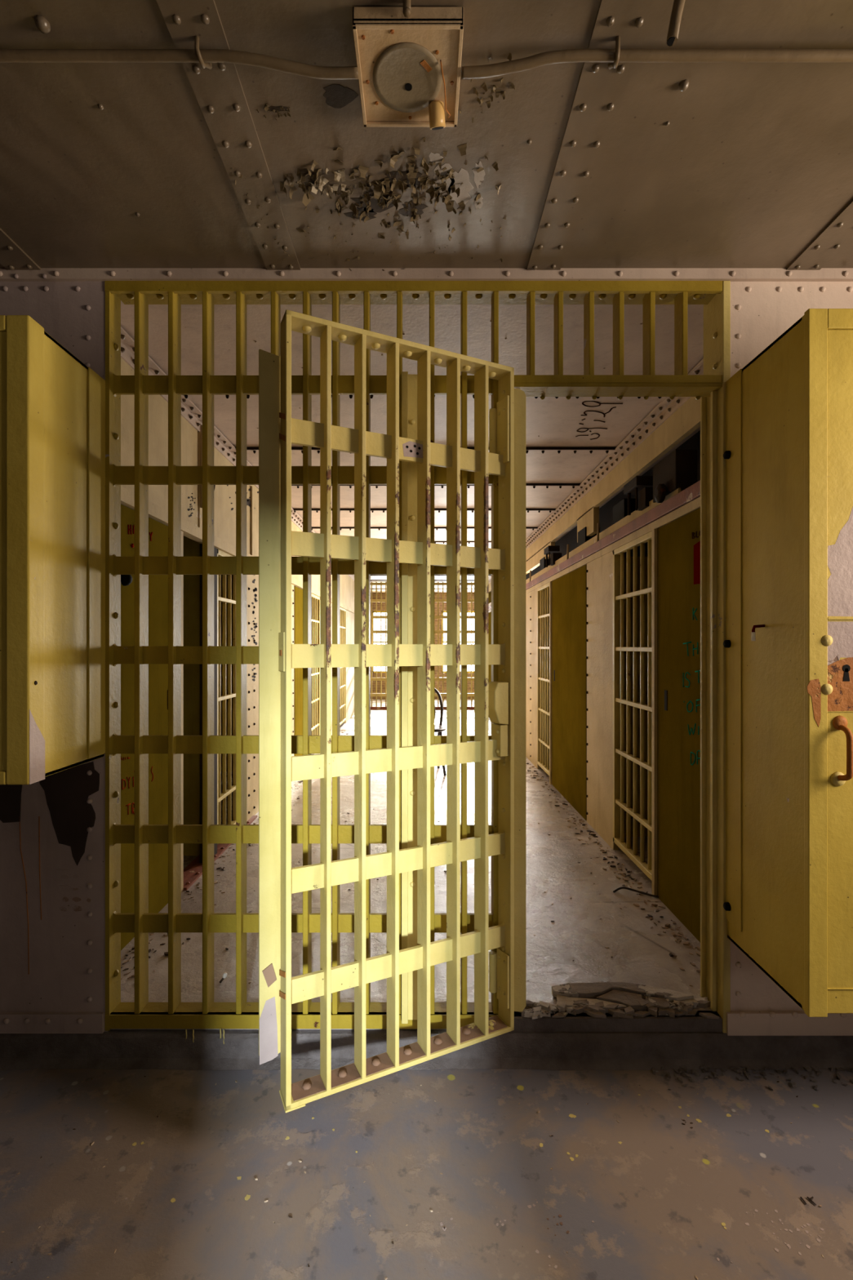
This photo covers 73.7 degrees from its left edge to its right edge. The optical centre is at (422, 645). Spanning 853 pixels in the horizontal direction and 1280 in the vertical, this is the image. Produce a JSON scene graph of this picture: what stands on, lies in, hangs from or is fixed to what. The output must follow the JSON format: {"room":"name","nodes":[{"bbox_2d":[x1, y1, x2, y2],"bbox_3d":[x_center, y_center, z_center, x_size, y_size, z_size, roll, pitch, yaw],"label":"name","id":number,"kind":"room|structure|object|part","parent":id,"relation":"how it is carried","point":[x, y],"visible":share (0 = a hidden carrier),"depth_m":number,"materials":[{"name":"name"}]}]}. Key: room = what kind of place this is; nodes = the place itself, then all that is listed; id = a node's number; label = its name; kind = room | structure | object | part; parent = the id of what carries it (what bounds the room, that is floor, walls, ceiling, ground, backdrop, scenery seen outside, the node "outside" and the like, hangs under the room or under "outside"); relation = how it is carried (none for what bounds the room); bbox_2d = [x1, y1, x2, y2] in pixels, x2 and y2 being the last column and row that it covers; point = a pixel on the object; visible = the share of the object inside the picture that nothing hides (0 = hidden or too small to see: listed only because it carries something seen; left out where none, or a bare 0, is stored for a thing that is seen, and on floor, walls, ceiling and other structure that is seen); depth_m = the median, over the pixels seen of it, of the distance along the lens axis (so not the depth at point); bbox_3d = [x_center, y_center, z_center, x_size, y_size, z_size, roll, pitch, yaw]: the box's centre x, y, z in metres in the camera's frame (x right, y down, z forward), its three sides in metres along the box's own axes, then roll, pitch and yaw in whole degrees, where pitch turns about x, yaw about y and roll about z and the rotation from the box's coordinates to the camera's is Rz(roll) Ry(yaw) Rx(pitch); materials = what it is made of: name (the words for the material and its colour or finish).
{"room":"prison interior","nodes":[
{"label":"prison interior","id":0,"kind":"room"},
{"bbox_2d":[183,536,232,855],"bbox_3d":[-1.995,-0.004,6.840,1.610,2.353,7.320,0,0,0],"label":"wall","id":1,"kind":"structure","parent":0,"point":[191,548],"depth_m":3.18,"materials":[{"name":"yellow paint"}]},
{"bbox_2d":[120,358,354,862],"bbox_3d":[-1.169,-0.017,6.180,0.042,2.380,8.640,0,0,0],"label":"wall","id":2,"kind":"structure","parent":0,"point":[224,495],"depth_m":3.22,"materials":[{"name":"beige metal"}]},
{"bbox_2d":[200,425,215,508],"bbox_3d":[-1.146,-0.935,3.043,0.020,0.430,0.166,0,0,2],"label":"conduit","id":3,"kind":"object","parent":2,"relation":"attached to","point":[201,425],"visible":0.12,"depth_m":2.96,"materials":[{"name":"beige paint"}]},
{"bbox_2d":[217,548,235,844],"bbox_3d":[-1.173,0.286,3.430,0.034,1.673,0.460,0,0,0],"label":"door","id":4,"kind":"structure","parent":2,"relation":"in","point":[224,697],"depth_m":3.38,"materials":[{"name":"paint"}]},
{"bbox_2d":[120,326,354,580],"bbox_3d":[-1.133,-1.141,6.185,0.055,0.062,8.630,0,0,0],"label":"trim","id":5,"kind":"structure","parent":2,"relation":"attached to","point":[190,412],"depth_m":2.81,"materials":[{"name":"paint"}]},
{"bbox_2d":[120,485,354,613],"bbox_3d":[-1.164,-0.578,6.200,0.052,0.055,8.600,0,0,0],"label":"trim","id":6,"kind":"structure","parent":2,"relation":"attached to","point":[156,513],"depth_m":2.79,"materials":[{"name":"beige paint"}]},
{"bbox_2d":[311,593,319,735],"bbox_3d":[-1.173,0.286,6.100,0.034,1.673,0.700,0,0,0],"label":"door","id":7,"kind":"structure","parent":2,"relation":"in","point":[315,599],"depth_m":6.32,"materials":[{"name":"paint"}]},
{"bbox_2d":[339,607,346,725],"bbox_3d":[-1.173,0.286,8.200,0.034,1.673,0.900,0,0,0],"label":"door","id":8,"kind":"structure","parent":2,"relation":"in","point":[342,611],"depth_m":8.34,"materials":[{"name":"paint"}]},
{"bbox_2d":[111,698,719,1029],"bbox_3d":[0.025,1.286,7.350,5.850,0.227,11.100,0,0,0],"label":"floor","id":9,"kind":"structure","parent":0,"point":[641,956],"depth_m":2.51,"materials":[{"name":"concrete"}]},
{"bbox_2d":[120,504,183,950],"bbox_3d":[-1.160,0.312,2.299,0.060,1.721,0.858,0,0,0],"label":"panel","id":10,"kind":"object","parent":9,"relation":"on","point":[157,531],"visible":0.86,"depth_m":2.45,"materials":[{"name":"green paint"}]},
{"bbox_3d":[-1.147,-0.260,2.212,0.033,0.054,0.054,0,0,0],"label":"knob","id":11,"kind":"part","parent":10,"relation":"part of","materials":[{"name":"black metal"}]},
{"bbox_2d":[183,815,257,890],"bbox_3d":[-1.185,1.163,3.315,0.110,0.020,1.170,0,0,0],"label":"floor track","id":12,"kind":"object","parent":9,"relation":"on","point":[193,870],"visible":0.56,"depth_m":2.97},
{"bbox_2d":[219,972,226,982],"bbox_3d":[-0.693,1.155,1.980,0.027,0.036,0.016,0,0,0],"label":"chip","id":13,"kind":"object","parent":9,"relation":"on","point":[224,975],"visible":1,"depth_m":1.98,"materials":[{"name":"paint"}]},
{"bbox_2d":[120,729,350,979],"bbox_3d":[-1.001,1.169,4.937,0.276,0.009,5.983,0,0,0],"label":"debris","id":14,"kind":"object","parent":9,"relation":"on","point":[166,953],"visible":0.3,"depth_m":2.27,"materials":[{"name":"paint"}]},
{"bbox_2d":[293,586,302,755],"bbox_3d":[-1.168,0.312,5.464,0.044,1.721,0.568,0,0,0],"label":"panel","id":15,"kind":"object","parent":9,"relation":"on","point":[298,593],"visible":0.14,"depth_m":5.33,"materials":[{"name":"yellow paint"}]},
{"bbox_2d":[182,796,622,983],"bbox_3d":[-0.039,1.170,3.213,1.860,0.006,2.482,0,0,0],"label":"debris","id":16,"kind":"object","parent":9,"relation":"on","point":[445,871],"visible":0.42,"depth_m":2.69,"materials":[{"name":"paint"}]},
{"bbox_2d":[0,273,852,1035],"bbox_3d":[0.350,0.060,1.836,6.100,2.480,0.151,0,0,0],"label":"wall","id":17,"kind":"structure","parent":9,"relation":"on","point":[715,295],"depth_m":1.79,"materials":[{"name":"beige metal"}]},
{"bbox_2d":[0,315,105,784],"bbox_3d":[-1.496,-0.243,1.614,1.007,1.191,0.350,0,0,0],"label":"upper cabinet","id":18,"kind":"object","parent":17,"relation":"attached to","point":[52,405],"visible":1,"depth_m":1.53,"materials":[{"name":"yellow metal"}]},
{"bbox_3d":[-1.518,-0.240,1.448,0.924,1.117,0.009,0,0,0],"label":"door","id":19,"kind":"part","parent":18,"relation":"part of","materials":[{"name":"yellow paint"}]},
{"bbox_3d":[-1.498,-0.243,1.470,1.004,1.191,0.062,0,0,0],"label":"frame","id":20,"kind":"part","parent":18,"relation":"part of","materials":[{"name":"yellow paint"}]},
{"bbox_3d":[-0.986,0.032,1.822,0.022,2.356,0.068,0,0,0],"label":"plate","id":21,"kind":"part","parent":17,"relation":"part of","materials":[{"name":"yellow paint"}]},
{"bbox_2d":[258,309,514,1112],"bbox_3d":[-0.073,0.163,1.605,0.743,2.018,0.090,0,0,-26],"label":"gate","id":22,"kind":"object","parent":17,"relation":"attached to","point":[277,990],"visible":1,"depth_m":1.57,"materials":[{"name":"yellow metal"}]},
{"bbox_3d":[-0.388,0.158,1.498,0.082,1.859,0.010,0,0,-26],"label":"strike plate","id":23,"kind":"part","parent":22,"relation":"part of","materials":[{"name":"yellow paint"}]},
{"bbox_3d":[-0.361,0.015,1.466,0.007,0.100,0.060,0,0,-26],"label":"strap plate","id":24,"kind":"part","parent":22,"relation":"part of","materials":[{"name":"yellow paint"}]},
{"bbox_3d":[-0.048,1.163,1.610,0.693,0.017,0.077,0,0,-26],"label":"rail","id":25,"kind":"part","parent":22,"relation":"part of","materials":[{"name":"yellow metal"}]},
{"bbox_3d":[-0.046,-0.834,1.609,0.691,0.024,0.068,0,0,-26],"label":"rail","id":26,"kind":"part","parent":22,"relation":"part of","materials":[{"name":"yellow metal"}]},
{"bbox_3d":[0.235,0.287,1.743,0.039,0.095,0.050,0,0,-26],"label":"lock plate","id":27,"kind":"part","parent":22,"relation":"part of","materials":[{"name":"yellow paint"}]},
{"bbox_3d":[-0.021,0.160,1.805,0.086,2.020,0.090,0,0,0],"label":"post","id":28,"kind":"part","parent":17,"relation":"part of","materials":[{"name":"yellow metal"}]},
{"bbox_2d":[0,1028,852,1070],"bbox_3d":[0.350,1.247,1.770,6.100,0.105,0.059,0,0,0],"label":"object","id":29,"kind":"structure","parent":17,"relation":"attached to","point":[220,1049],"depth_m":1.77,"materials":[{"name":"concrete"}]},
{"bbox_2d":[0,267,852,281],"bbox_3d":[0.350,-1.163,1.794,6.100,0.033,0.052,0,0,0],"label":"trim","id":30,"kind":"structure","parent":17,"relation":"attached to","point":[53,274],"depth_m":1.78,"materials":[{"name":"paint"}]},
{"bbox_2d":[510,1010,722,1031],"bbox_3d":[0.604,1.194,1.810,0.683,0.043,0.040,0,0,0],"label":"door threshold","id":31,"kind":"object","parent":17,"relation":"attached to","point":[689,1023],"depth_m":1.79,"materials":[{"name":"concrete"}]},
{"bbox_3d":[0.606,-0.830,1.831,0.688,0.044,0.085,0,0,0],"label":"transom rail","id":32,"kind":"part","parent":17,"relation":"part of","materials":[{"name":"yellow metal"}]},
{"bbox_2d":[723,308,852,1017],"bbox_3d":[1.409,0.042,1.576,0.982,1.751,0.426,0,0,0],"label":"upper cabinet","id":33,"kind":"object","parent":17,"relation":"attached to","point":[788,906],"visible":1,"depth_m":1.47,"materials":[{"name":"yellow metal"}]},
{"bbox_3d":[1.427,0.042,1.413,0.945,1.751,0.018,0,0,0],"label":"frame","id":34,"kind":"part","parent":33,"relation":"part of","materials":[{"name":"yellow paint"}]},
{"bbox_3d":[1.426,0.064,1.415,0.846,1.695,0.011,0,0,0],"label":"door","id":35,"kind":"part","parent":33,"relation":"part of","materials":[{"name":"yellow paint"}]},
{"bbox_3d":[1.032,0.263,1.385,0.018,0.138,0.044,0,0,0],"label":"handle","id":36,"kind":"part","parent":33,"relation":"part of","materials":[{"name":"metal"}]},
{"bbox_2d":[434,688,446,775],"bbox_3d":[0.027,0.772,5.324,0.409,0.806,0.469,0,0,-8],"label":"bentwood chair","id":37,"kind":"object","parent":9,"relation":"on","point":[439,728],"visible":0.17,"depth_m":5.46,"materials":[{"name":"black"}]},
{"bbox_3d":[0.033,0.765,5.280,0.382,0.026,0.382,0,0,-8],"label":"seat","id":38,"kind":"part","parent":37,"relation":"part of","materials":[{"name":"white"}]},
{"bbox_3d":[0.186,0.974,5.170,0.081,0.404,0.030,0,0,41],"label":"leg","id":39,"kind":"part","parent":37,"relation":"part of","materials":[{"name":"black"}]},
{"bbox_2d":[488,611,491,717],"bbox_3d":[1.108,0.312,8.889,0.044,1.721,1.478,0,0,0],"label":"panel","id":40,"kind":"object","parent":9,"relation":"on","point":[489,613],"visible":0.18,"depth_m":9.31,"materials":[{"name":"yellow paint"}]},
{"bbox_2d":[549,564,586,820],"bbox_3d":[1.108,0.312,4.334,0.044,1.721,1.028,0,0,0],"label":"panel","id":41,"kind":"object","parent":9,"relation":"on","point":[567,593],"visible":0.93,"depth_m":4.25,"materials":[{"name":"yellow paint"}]},
{"bbox_2d":[556,994,627,1008],"bbox_3d":[0.552,1.165,1.849,0.220,0.013,0.054,0,0,9],"label":"fragment","id":42,"kind":"object","parent":9,"relation":"on","point":[569,1001],"visible":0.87,"depth_m":1.85,"materials":[{"name":"beige concrete"}]},
{"bbox_2d":[525,762,700,986],"bbox_3d":[0.981,1.168,4.943,0.218,0.010,6.004,0,0,0],"label":"debris","id":43,"kind":"object","parent":9,"relation":"on","point":[667,926],"visible":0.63,"depth_m":2.85,"materials":[{"name":"paint"}]},
{"bbox_2d":[518,998,719,1019],"bbox_3d":[0.613,1.163,1.823,0.660,0.020,0.075,0,0,0],"label":"rubble","id":44,"kind":"object","parent":9,"relation":"on","point":[534,1010],"visible":0.97,"depth_m":1.82,"materials":[{"name":"grey concrete"}]},
{"bbox_2d":[596,989,642,1007],"bbox_3d":[0.651,1.163,1.872,0.144,0.017,0.075,0,0,19],"label":"fragment","id":45,"kind":"object","parent":9,"relation":"on","point":[623,997],"visible":0.9,"depth_m":1.87,"materials":[{"name":"beige concrete"}]},
{"bbox_2d":[551,982,693,1002],"bbox_3d":[0.667,1.161,1.912,0.459,0.020,0.080,0,0,4],"label":"fragment","id":46,"kind":"object","parent":9,"relation":"on","point":[583,990],"visible":0.88,"depth_m":1.90,"materials":[{"name":"grey concrete"}]},
{"bbox_2d":[613,886,658,897],"bbox_3d":[1.015,1.164,2.691,0.213,0.020,0.044,0,0,18],"label":"twig","id":47,"kind":"object","parent":9,"relation":"on","point":[620,887],"visible":0.98,"depth_m":2.70,"materials":[{"name":"black"}]},
{"bbox_2d":[645,995,669,1010],"bbox_3d":[0.763,1.163,1.851,0.090,0.017,0.050,0,0,0],"label":"fragment","id":48,"kind":"object","parent":9,"relation":"on","point":[660,1000],"visible":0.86,"depth_m":1.85,"materials":[{"name":"beige concrete"}]},
{"bbox_2d":[652,507,700,942],"bbox_3d":[1.108,0.312,2.309,0.044,1.721,0.758,0,0,0],"label":"panel","id":49,"kind":"object","parent":9,"relation":"on","point":[676,545],"visible":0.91,"depth_m":2.45,"materials":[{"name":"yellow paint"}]},
{"bbox_2d":[671,996,708,1006],"bbox_3d":[0.874,1.165,1.855,0.148,0.013,0.022,0,0,-12],"label":"fragment","id":50,"kind":"object","parent":9,"relation":"on","point":[705,998],"visible":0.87,"depth_m":1.86,"materials":[{"name":"beige concrete"}]},
{"bbox_2d":[370,592,474,698],"bbox_3d":[0.000,0.060,12.700,5.600,2.480,0.200,0,0,0],"label":"wall","id":51,"kind":"structure","parent":0,"point":[373,593],"depth_m":12.60,"materials":[{"name":"brown brick"}]},
{"bbox_2d":[370,582,386,644],"bbox_3d":[-0.801,-0.607,10.511,0.286,1.129,0.042,0,0,0],"label":"window","id":52,"kind":"structure","parent":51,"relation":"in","point":[375,584],"depth_m":10.51,"materials":[{"name":"paint"}]},
{"bbox_2d":[370,666,386,709],"bbox_3d":[-0.801,0.778,10.511,0.286,0.768,0.042,0,0,0],"label":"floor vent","id":53,"kind":"object","parent":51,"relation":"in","point":[375,678],"depth_m":10.51,"materials":[{"name":"metal"}]},
{"bbox_2d":[372,610,385,672],"bbox_3d":[-0.770,-0.090,12.675,0.700,1.380,0.050,0,0,0],"label":"window","id":54,"kind":"structure","parent":51,"relation":"in","point":[373,611],"depth_m":12.65,"materials":[{"name":"yellow paint"}]},
{"bbox_2d":[434,665,446,709],"bbox_3d":[0.336,0.763,10.511,0.211,0.798,0.042,0,0,0],"label":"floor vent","id":55,"kind":"object","parent":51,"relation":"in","point":[437,678],"depth_m":10.50,"materials":[{"name":"metal"}]},
{"bbox_3d":[-0.030,1.148,10.510,2.260,0.050,0.040,0,0,0],"label":"rail","id":56,"kind":"part","parent":55,"relation":"part of","materials":[{"name":"yellow metal"}]},
{"bbox_2d":[434,582,446,644],"bbox_3d":[0.336,-0.607,10.511,0.211,1.129,0.042,0,0,0],"label":"air vent","id":57,"kind":"object","parent":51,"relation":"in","point":[437,632],"depth_m":10.50,"materials":[{"name":"metal"}]},
{"bbox_3d":[-0.030,-1.145,10.510,2.260,0.050,0.040,0,0,0],"label":"rail","id":58,"kind":"part","parent":57,"relation":"part of","materials":[{"name":"metal"}]},
{"bbox_2d":[441,610,474,672],"bbox_3d":[0.840,-0.090,12.675,0.820,1.380,0.050,0,0,0],"label":"window","id":59,"kind":"structure","parent":51,"relation":"in","point":[444,611],"depth_m":12.65,"materials":[{"name":"yellow paint"}]},
{"bbox_2d":[466,582,474,644],"bbox_3d":[0.893,-0.607,10.511,0.120,1.129,0.042,0,0,0],"label":"window","id":60,"kind":"structure","parent":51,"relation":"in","point":[471,584],"depth_m":10.50,"materials":[{"name":"paint"}]},
{"bbox_2d":[466,665,474,709],"bbox_3d":[0.893,0.763,10.511,0.120,0.798,0.042,0,0,0],"label":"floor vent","id":61,"kind":"object","parent":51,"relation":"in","point":[471,678],"depth_m":10.50,"materials":[{"name":"metal"}]},
{"bbox_2d":[0,0,852,592],"bbox_3d":[0.250,-1.207,4.950,6.300,0.106,15.900,0,0,0],"label":"ceiling","id":62,"kind":"structure","parent":0,"point":[103,165],"depth_m":1.41,"materials":[{"name":"paint"}]},
{"bbox_2d":[0,35,359,79],"bbox_3d":[-1.363,-1.155,1.125,2.473,0.051,0.063,0,0,0],"label":"conduit","id":63,"kind":"object","parent":62,"relation":"attached to","point":[205,57],"visible":1,"depth_m":1.11,"materials":[{"name":"beige metal"}]},
{"bbox_2d":[231,53,515,271],"bbox_3d":[-0.114,-1.166,1.464,0.720,0.028,0.668,0,0,0],"label":"flakes","id":64,"kind":"object","parent":62,"relation":"attached to","point":[319,179],"visible":0.99,"depth_m":1.45,"materials":[{"name":"beige paint"}]},
{"bbox_2d":[352,0,463,129],"bbox_3d":[-0.026,-1.144,1.139,0.205,0.079,0.224,0,0,0],"label":"ceiling light","id":65,"kind":"object","parent":62,"relation":"attached to","point":[408,58],"visible":1,"depth_m":1.12,"materials":[{"name":"beige metal"}]},
{"bbox_3d":[-0.028,-1.166,1.035,0.015,0.036,0.015,0,0,21],"label":"stem","id":66,"kind":"part","parent":65,"relation":"part of","materials":[{"name":"beige metal"}]},
{"bbox_3d":[-0.030,-1.148,1.152,0.140,0.003,0.140,0,0,0],"label":"dish","id":67,"kind":"part","parent":65,"relation":"part of","materials":[{"name":"beige metal"}]},
{"bbox_2d":[428,100,445,129],"bbox_3d":[0.032,-1.130,1.213,0.037,0.050,0.048,0,0,0],"label":"socket","id":68,"kind":"object","parent":65,"relation":"attached to","point":[437,108],"depth_m":1.20,"materials":[{"name":"beige"}]},
{"bbox_2d":[461,35,852,79],"bbox_3d":[1.639,-1.155,1.125,3.122,0.050,0.063,0,0,0],"label":"conduit","id":69,"kind":"object","parent":62,"relation":"attached to","point":[614,56],"visible":1,"depth_m":1.11,"materials":[{"name":"beige metal"}]},
{"bbox_2d":[666,0,685,47],"bbox_3d":[0.443,-1.099,0.987,0.026,0.076,0.045,0,0,0],"label":"pipe","id":70,"kind":"object","parent":62,"relation":"hanging from","point":[678,5],"visible":1,"depth_m":0.99,"materials":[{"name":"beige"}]},
{"bbox_2d":[0,1068,852,1279],"bbox_3d":[0.350,1.375,-0.600,6.100,0.151,4.800,0,0,0],"label":"floor","id":71,"kind":"structure","parent":0,"point":[647,1194],"depth_m":1.39,"materials":[{"name":"paint"}]},
{"bbox_2d":[0,1072,852,1279],"bbox_3d":[0.092,1.298,1.373,2.182,0.003,0.720,0,0,0],"label":"debris","id":72,"kind":"object","parent":71,"relation":"on","point":[236,1081],"visible":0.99,"depth_m":1.40,"materials":[{"name":"paint"}]},
{"bbox_2d":[650,1064,852,1090],"bbox_3d":[1.149,1.294,1.709,0.901,0.007,0.112,0,0,0],"label":"rubble","id":73,"kind":"object","parent":71,"relation":"on","point":[682,1069],"visible":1,"depth_m":1.73,"materials":[{"name":"concrete"}]},
{"bbox_2d":[800,1196,816,1205],"bbox_3d":[0.905,1.297,1.329,0.031,0.003,0.020,0,0,0],"label":"twig","id":74,"kind":"object","parent":71,"relation":"on","point":[812,1197],"visible":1,"depth_m":1.33,"materials":[{"name":"black wood"}]},
{"bbox_2d":[488,556,648,836],"bbox_3d":[1.965,-0.004,7.000,1.670,2.353,7.000,0,0,0],"label":"wall","id":75,"kind":"structure","parent":0,"point":[625,557],"depth_m":3.50,"materials":[{"name":"yellow metal"}]},
{"bbox_2d":[488,396,701,849],"bbox_3d":[1.345,-0.004,6.180,0.510,2.353,8.640,0,0,0],"label":"wall","id":76,"kind":"structure","parent":0,"point":[685,420],"depth_m":3.54,"materials":[{"name":"beige metal"}]},
{"bbox_2d":[537,582,549,775],"bbox_3d":[1.113,0.286,5.135,0.034,1.673,0.570,0,0,0],"label":"door","id":77,"kind":"structure","parent":76,"relation":"in","point":[543,592],"depth_m":5.22,"materials":[{"name":"paint"}]},
{"bbox_2d":[488,497,700,613],"bbox_3d":[1.113,-0.569,6.200,0.035,0.038,8.600,0,0,0],"label":"trim","id":78,"kind":"structure","parent":76,"relation":"attached to","point":[695,504],"depth_m":2.96,"materials":[{"name":"beige paint"}]},
{"bbox_2d":[488,448,700,610],"bbox_3d":[1.194,-0.746,6.200,0.212,0.308,8.600,0,0,0],"label":"ledge","id":79,"kind":"object","parent":76,"relation":"attached to","point":[673,483],"visible":0.91,"depth_m":2.97,"materials":[{"name":"beige paint"}]},
{"bbox_3d":[1.177,-0.718,6.550,0.015,0.055,7.900,0,0,0],"label":"rail","id":80,"kind":"part","parent":79,"relation":"part of","materials":[{"name":"beige metal"}]},
{"bbox_2d":[489,496,700,609],"bbox_3d":[1.325,-0.590,6.180,0.450,0.010,8.640,0,0,0],"label":"trim","id":81,"kind":"structure","parent":76,"relation":"attached to","point":[646,543],"depth_m":3.49,"materials":[{"name":"metal"}]},
{"bbox_2d":[488,358,703,584],"bbox_3d":[1.173,-1.141,6.185,0.055,0.062,8.630,0,0,0],"label":"trim","id":82,"kind":"structure","parent":76,"relation":"attached to","point":[666,407],"depth_m":3.41,"materials":[{"name":"paint"}]},
{"bbox_2d":[613,530,652,880],"bbox_3d":[1.113,0.286,2.980,0.034,1.673,0.580,0,0,0],"label":"door","id":83,"kind":"structure","parent":76,"relation":"in","point":[620,806],"depth_m":3.06,"materials":[{"name":"paint"}]},
{"bbox_2d":[525,430,700,579],"bbox_3d":[1.535,-0.865,6.180,0.030,0.630,8.640,0,0,0],"label":"wall","id":84,"kind":"structure","parent":0,"point":[606,512],"depth_m":4.64,"materials":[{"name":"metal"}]}
]}

